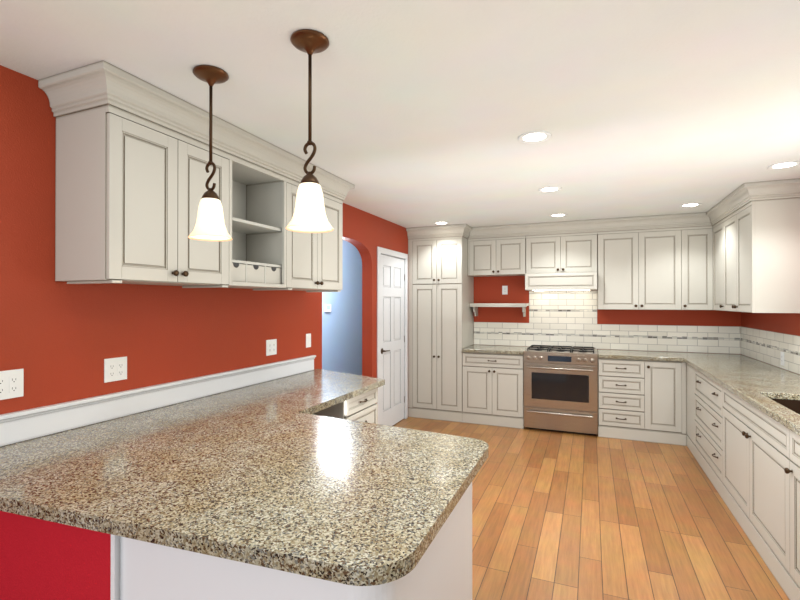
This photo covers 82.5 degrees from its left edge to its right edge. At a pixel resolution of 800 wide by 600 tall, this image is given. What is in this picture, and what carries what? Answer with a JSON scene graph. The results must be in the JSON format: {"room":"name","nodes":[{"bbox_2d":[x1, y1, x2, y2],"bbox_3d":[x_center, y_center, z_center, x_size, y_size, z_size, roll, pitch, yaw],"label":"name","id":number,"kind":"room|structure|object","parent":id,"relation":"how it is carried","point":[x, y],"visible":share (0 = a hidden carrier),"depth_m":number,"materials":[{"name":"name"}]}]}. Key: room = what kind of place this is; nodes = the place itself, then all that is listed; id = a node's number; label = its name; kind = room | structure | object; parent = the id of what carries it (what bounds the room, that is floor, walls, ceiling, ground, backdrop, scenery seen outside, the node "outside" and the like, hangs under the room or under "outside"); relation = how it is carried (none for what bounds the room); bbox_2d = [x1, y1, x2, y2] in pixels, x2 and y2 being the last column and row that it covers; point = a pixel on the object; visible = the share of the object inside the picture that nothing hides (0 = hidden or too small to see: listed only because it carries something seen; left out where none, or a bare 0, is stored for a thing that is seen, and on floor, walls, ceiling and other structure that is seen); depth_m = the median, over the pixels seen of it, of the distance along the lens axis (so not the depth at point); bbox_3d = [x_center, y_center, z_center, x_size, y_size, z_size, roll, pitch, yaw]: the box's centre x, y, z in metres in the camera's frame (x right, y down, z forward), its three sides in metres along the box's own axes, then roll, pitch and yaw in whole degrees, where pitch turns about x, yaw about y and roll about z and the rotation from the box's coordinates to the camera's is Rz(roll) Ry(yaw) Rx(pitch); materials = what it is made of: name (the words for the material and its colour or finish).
{"room":"kitchen","nodes":[
{"label":"kitchen","id":0,"kind":"room"},
{"bbox_2d":[0,65,407,414],"bbox_3d":[-1.378,0.239,2.527,0.120,2.520,8.840,0,0,23],"label":"wall","id":1,"kind":"structure","parent":0,"point":[60,341],"depth_m":2.20,"materials":[{"name":"red paint"}]},
{"bbox_2d":[0,369,23,399],"bbox_3d":[-1.593,0.344,1.847,0.008,0.115,0.116,0,0,23],"label":"electrical outlet","id":2,"kind":"object","parent":1,"relation":"attached to","point":[11,383],"visible":1,"depth_m":1.86,"materials":[{"name":"white plastic"}]},
{"bbox_2d":[104,356,126,382],"bbox_3d":[-1.415,0.345,2.271,0.008,0.115,0.116,0,0,23],"label":"electrical outlet","id":3,"kind":"object","parent":1,"relation":"attached to","point":[115,369],"visible":1,"depth_m":2.27,"materials":[{"name":"white plastic"}]},
{"bbox_2d":[50,65,237,287],"bbox_3d":[-1.229,-0.512,2.276,0.348,0.858,0.705,0,0,23],"label":"upper cabinet","id":4,"kind":"object","parent":1,"relation":"attached to","point":[130,189],"depth_m":2.01,"materials":[{"name":"paint"}]},
{"bbox_2d":[0,355,315,446],"bbox_3d":[-1.220,0.526,2.702,0.032,0.125,2.553,0,0,23],"label":"trim","id":5,"kind":"structure","parent":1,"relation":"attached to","point":[23,425],"depth_m":2.32,"materials":[{"name":"white wood"}]},
{"bbox_2d":[266,339,276,355],"bbox_3d":[-0.952,0.350,3.378,0.008,0.115,0.116,0,0,23],"label":"electrical outlet","id":6,"kind":"object","parent":1,"relation":"attached to","point":[271,346],"visible":1,"depth_m":3.38,"materials":[{"name":"white plastic"}]},
{"bbox_2d":[238,153,345,291],"bbox_3d":[-0.766,-0.507,3.382,0.348,0.858,0.758,0,0,23],"label":"upper cabinet","id":7,"kind":"object","parent":1,"relation":"attached to","point":[271,256],"depth_m":3.06,"materials":[{"name":"paint"}]},
{"bbox_2d":[306,333,310,347],"bbox_3d":[-0.765,0.340,3.821,0.010,0.115,0.070,0,0,23],"label":"light switch","id":8,"kind":"object","parent":1,"relation":"attached to","point":[308,340],"visible":1,"depth_m":3.81,"materials":[{"name":"white plastic"}]},
{"bbox_2d":[377,247,407,423],"bbox_3d":[-0.134,0.461,5.474,0.137,2.102,0.884,0,0,23],"label":"door frame","id":9,"kind":"structure","parent":1,"relation":"attached to","point":[388,252],"depth_m":5.41,"materials":[{"name":"white wood"}]},
{"bbox_2d":[381,254,404,425],"bbox_3d":[-0.083,0.493,5.454,0.089,2.022,0.746,0,0,23],"label":"door","id":10,"kind":"structure","parent":1,"relation":"in","point":[392,337],"depth_m":5.46,"materials":[{"name":"white wood"}]},
{"bbox_2d":[406,224,469,238],"bbox_3d":[0.457,-0.859,5.732,0.789,0.133,0.080,0,0,23],"label":"crown molding","id":11,"kind":"structure","parent":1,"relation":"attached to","point":[463,230],"depth_m":5.73,"materials":[{"name":"paint"}]},
{"bbox_2d":[322,240,361,375],"bbox_3d":[-1.088,0.295,6.146,0.120,2.440,7.500,0,0,23],"label":"wall","id":12,"kind":"structure","parent":0,"point":[342,336],"depth_m":6.66,"materials":[{"name":"blue paint"}]},
{"bbox_2d":[324,304,330,311],"bbox_3d":[-0.983,0.111,6.211,0.023,0.100,0.140,0,0,23],"label":"thermostat","id":13,"kind":"object","parent":12,"relation":"attached to","point":[327,307],"visible":0.98,"depth_m":6.18,"materials":[{"name":"white plastic"}]},
{"bbox_2d":[0,0,799,227],"bbox_3d":[0.408,-0.978,3.292,5.090,0.080,11.620,0,0,23],"label":"ceiling","id":14,"kind":"structure","parent":0,"point":[425,113],"depth_m":2.02,"materials":[{"name":"paint"}]},
{"bbox_2d":[188,65,232,240],"bbox_3d":[-0.786,-0.599,1.894,0.172,0.689,0.172,0,0,23],"label":"pendant light","id":15,"kind":"object","parent":14,"relation":"hanging from","point":[210,224],"visible":1,"depth_m":1.86,"materials":[{"name":"white glass"}]},
{"bbox_2d":[286,29,333,232],"bbox_3d":[-0.327,-0.600,1.655,0.172,0.689,0.172,0,0,23],"label":"pendant light","id":16,"kind":"object","parent":14,"relation":"hanging from","point":[309,215],"visible":1,"depth_m":1.62,"materials":[{"name":"white glass"}]},
{"bbox_2d":[434,222,448,224],"bbox_3d":[0.498,-0.923,5.487,0.184,0.008,0.184,0,0,23],"label":"recessed light","id":17,"kind":"object","parent":14,"relation":"in","point":[440,223],"visible":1,"depth_m":5.51,"materials":[{"name":"white plastic"}]},
{"bbox_2d":[518,131,550,143],"bbox_3d":[0.776,-0.936,2.628,0.184,0.008,0.184,0,0,23],"label":"recessed light","id":18,"kind":"object","parent":14,"relation":"in","point":[532,137],"visible":1,"depth_m":2.62,"materials":[{"name":"white plastic"}]},
{"bbox_2d":[538,186,560,192],"bbox_3d":[1.263,-0.931,3.844,0.184,0.008,0.184,0,0,23],"label":"recessed light","id":19,"kind":"object","parent":14,"relation":"in","point":[549,189],"visible":1,"depth_m":3.85,"materials":[{"name":"white plastic"}]},
{"bbox_2d":[549,213,566,216],"bbox_3d":[1.733,-0.925,4.992,0.184,0.008,0.184,0,0,23],"label":"recessed light","id":20,"kind":"object","parent":14,"relation":"in","point":[558,215],"visible":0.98,"depth_m":5.01,"materials":[{"name":"white plastic"}]},
{"bbox_2d":[467,212,705,238],"bbox_3d":[2.089,-0.860,5.336,2.668,0.133,0.090,0,0,23],"label":"crown molding","id":21,"kind":"structure","parent":14,"relation":"attached to","point":[689,219],"depth_m":5.28,"materials":[{"name":"paint"}]},
{"bbox_2d":[679,203,701,207],"bbox_3d":[2.848,-0.928,4.471,0.184,0.008,0.184,0,0,23],"label":"recessed light","id":22,"kind":"object","parent":14,"relation":"in","point":[688,205],"visible":1,"depth_m":4.48,"materials":[{"name":"white plastic"}]},
{"bbox_2d":[706,182,757,225],"bbox_3d":[3.027,-0.866,4.211,0.070,0.133,1.260,0,0,23],"label":"crown molding","id":23,"kind":"structure","parent":14,"relation":"attached to","point":[742,195],"depth_m":4.03,"materials":[{"name":"paint"}]},
{"bbox_2d":[767,161,799,169],"bbox_3d":[2.671,-0.934,3.168,0.184,0.008,0.184,0,0,23],"label":"recessed light","id":24,"kind":"object","parent":14,"relation":"in","point":[784,165],"visible":1,"depth_m":3.17,"materials":[{"name":"white plastic"}]},
{"bbox_2d":[434,217,740,353],"bbox_3d":[2.132,0.254,5.784,3.840,2.520,0.120,0,0,23],"label":"wall","id":25,"kind":"structure","parent":0,"point":[487,289],"depth_m":5.59,"materials":[{"name":"red paint"}]},
{"bbox_2d":[468,236,525,276],"bbox_3d":[1.269,-0.553,5.888,0.727,0.475,0.359,0,0,23],"label":"upper cabinet","id":26,"kind":"object","parent":25,"relation":"attached to","point":[497,256],"visible":0.98,"depth_m":5.75,"materials":[{"name":"paint"}]},
{"bbox_2d":[469,303,528,316],"bbox_3d":[1.289,0.129,5.931,0.726,0.170,0.258,0,0,23],"label":"shelf","id":27,"kind":"object","parent":25,"relation":"attached to","point":[475,306],"visible":1,"depth_m":5.82,"materials":[{"name":"paint"}]},
{"bbox_2d":[502,286,507,294],"bbox_3d":[1.387,-0.130,6.028,0.070,0.115,0.008,0,0,23],"label":"electrical outlet","id":28,"kind":"object","parent":25,"relation":"attached to","point":[504,290],"visible":1,"depth_m":6.03,"materials":[{"name":"white plastic"}]},
{"bbox_2d":[526,232,596,273],"bbox_3d":[1.979,-0.557,5.590,0.808,0.470,0.359,0,0,23],"label":"upper cabinet","id":29,"kind":"object","parent":25,"relation":"attached to","point":[563,253],"visible":0.96,"depth_m":5.45,"materials":[{"name":"paint"}]},
{"bbox_2d":[525,272,596,290],"bbox_3d":[1.963,-0.217,5.551,0.804,0.207,0.432,0,0,23],"label":"range hood","id":30,"kind":"object","parent":29,"relation":"attached to","point":[578,281],"visible":1,"depth_m":5.36,"materials":[{"name":"paint"}]},
{"bbox_2d":[474,291,737,353],"bbox_3d":[2.373,0.243,5.615,2.970,0.716,0.005,0,0,23],"label":"tile backsplash","id":31,"kind":"structure","parent":25,"relation":"attached to","point":[562,318],"depth_m":5.64,"materials":[{"name":"white tile"}]},
{"bbox_2d":[597,225,712,309],"bbox_3d":[2.883,-0.342,5.211,1.148,0.905,0.359,0,0,23],"label":"upper cabinet","id":32,"kind":"object","parent":25,"relation":"attached to","point":[658,269],"visible":0.96,"depth_m":5.07,"materials":[{"name":"paint"}]},
{"bbox_2d":[393,417,788,599],"bbox_3d":[0.408,1.532,3.280,5.090,0.060,11.620,0,0,23],"label":"floor","id":33,"kind":"structure","parent":0,"point":[563,516],"depth_m":3.05,"materials":[{"name":"brown wood"}]},
{"bbox_2d":[0,482,471,599],"bbox_3d":[-0.668,1.061,1.797,1.748,0.869,1.232,0,0,23],"label":"base cabinet","id":34,"kind":"object","parent":33,"relation":"on","point":[40,559],"visible":0.15,"depth_m":1.28,"materials":[{"name":"white wood"}]},
{"bbox_2d":[0,369,488,585],"bbox_3d":[-0.386,0.608,2.395,1.808,0.040,2.635,0,0,23],"label":"countertop","id":35,"kind":"structure","parent":34,"relation":"on","point":[276,474],"depth_m":1.48,"materials":[{"name":"stone"}]},
{"bbox_2d":[313,388,377,423],"bbox_3d":[-0.575,1.068,3.315,0.746,0.869,0.480,0,0,23],"label":"base cabinet","id":36,"kind":"object","parent":33,"relation":"on","point":[363,407],"visible":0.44,"depth_m":3.12,"materials":[{"name":"paint"}]},
{"bbox_2d":[408,236,473,422],"bbox_3d":[0.547,0.362,6.034,0.718,2.305,0.639,0,0,23],"label":"pantry cabinet","id":37,"kind":"object","parent":33,"relation":"on","point":[440,310],"visible":0.98,"depth_m":5.77,"materials":[{"name":"paint"}]},
{"bbox_2d":[462,352,523,428],"bbox_3d":[1.219,1.079,5.749,0.736,0.869,0.639,0,0,23],"label":"base cabinet","id":38,"kind":"object","parent":33,"relation":"on","point":[493,389],"visible":0.98,"depth_m":5.48,"materials":[{"name":"paint"}]},
{"bbox_2d":[462,345,527,354],"bbox_3d":[1.221,0.623,5.754,0.737,0.040,0.633,0,0,23],"label":"countertop","id":39,"kind":"structure","parent":38,"relation":"on","point":[497,349],"depth_m":5.55,"materials":[{"name":"stone"}]},
{"bbox_2d":[523,345,597,435],"bbox_3d":[1.916,1.040,5.422,0.795,0.943,0.684,0,0,23],"label":"range","id":40,"kind":"object","parent":33,"relation":"on","point":[560,388],"visible":1,"depth_m":5.17,"materials":[{"name":"silver metal"}]},
{"bbox_2d":[598,358,686,445],"bbox_3d":[2.686,1.076,5.135,0.837,0.869,0.639,0,0,23],"label":"base cabinet","id":41,"kind":"object","parent":33,"relation":"on","point":[643,400],"visible":1,"depth_m":4.86,"materials":[{"name":"paint"}]},
{"bbox_2d":[597,349,680,361],"bbox_3d":[2.660,0.621,5.149,0.780,0.040,0.639,0,0,23],"label":"countertop","id":42,"kind":"structure","parent":41,"relation":"on","point":[602,353],"depth_m":4.98,"materials":[{"name":"stone"}]},
{"bbox_2d":[687,364,690,450],"bbox_3d":[3.175,1.073,4.417,0.617,0.868,0.413,0,0,23],"label":"base cabinet","id":43,"kind":"object","parent":33,"relation":"on","point":[688,366],"depth_m":4.58,"materials":[{"name":"paint"}]},
{"bbox_2d":[691,367,778,511],"bbox_3d":[2.892,1.070,3.740,0.617,0.868,1.056,0,0,23],"label":"base cabinet","id":44,"kind":"object","parent":33,"relation":"on","point":[746,455],"depth_m":3.16,"materials":[{"name":"paint"}]},
{"bbox_2d":[673,352,799,435],"bbox_3d":[2.480,0.610,2.806,0.654,0.040,5.098,0,0,23],"label":"countertop","id":45,"kind":"structure","parent":44,"relation":"on","point":[759,385],"depth_m":3.35,"materials":[{"name":"stone"}]},
{"bbox_2d":[772,399,799,413],"bbox_3d":[2.370,0.741,2.544,0.464,0.222,0.714,0,0,23],"label":"sink basin","id":46,"kind":"object","parent":45,"relation":"in","point":[793,405],"visible":0.04,"depth_m":2.88,"materials":[{"name":"brown metal"}]},
{"bbox_2d":[779,423,799,599],"bbox_3d":[2.111,1.061,1.875,0.617,0.868,0.713,0,0,23],"label":"base cabinet","id":47,"kind":"object","parent":33,"relation":"on","point":[789,441],"depth_m":2.27,"materials":[{"name":"paint"}]},
{"bbox_2d":[741,197,799,374],"bbox_3d":[2.140,0.232,0.989,0.120,2.520,8.720,0,0,23],"label":"wall","id":48,"kind":"structure","parent":0,"point":[786,323],"depth_m":4.12,"materials":[{"name":"red paint"}]},
{"bbox_2d":[713,221,720,310],"bbox_3d":[3.396,-0.345,4.574,0.328,0.906,0.479,0,0,23],"label":"upper cabinet","id":49,"kind":"object","parent":48,"relation":"attached to","point":[716,227],"depth_m":4.70,"materials":[{"name":"paint"}]},
{"bbox_2d":[721,197,799,312],"bbox_3d":[3.169,-0.347,4.032,0.328,0.906,0.902,0,0,23],"label":"upper cabinet","id":50,"kind":"object","parent":48,"relation":"attached to","point":[756,256],"depth_m":3.65,"materials":[{"name":"paint"}]},
{"bbox_2d":[738,326,799,374],"bbox_3d":[2.780,0.435,2.682,0.006,0.305,5.098,0,0,23],"label":"tile backsplash","id":51,"kind":"structure","parent":48,"relation":"attached to","point":[761,345],"depth_m":4.19,"materials":[{"name":"white tile"}]},
{"bbox_2d":[780,351,783,365],"bbox_3d":[3.296,0.505,3.930,0.008,0.115,0.070,0,0,23],"label":"electrical outlet","id":52,"kind":"object","parent":51,"relation":"attached to","point":[782,357],"visible":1,"depth_m":3.92,"materials":[{"name":"white plastic"}]},
{"bbox_2d":[758,178,799,199],"bbox_3d":[2.982,-0.869,3.585,0.324,0.133,0.070,0,0,23],"label":"crown molding","id":53,"kind":"structure","parent":48,"relation":"attached to","point":[789,188],"depth_m":3.58,"materials":[{"name":"paint"}]}
]}

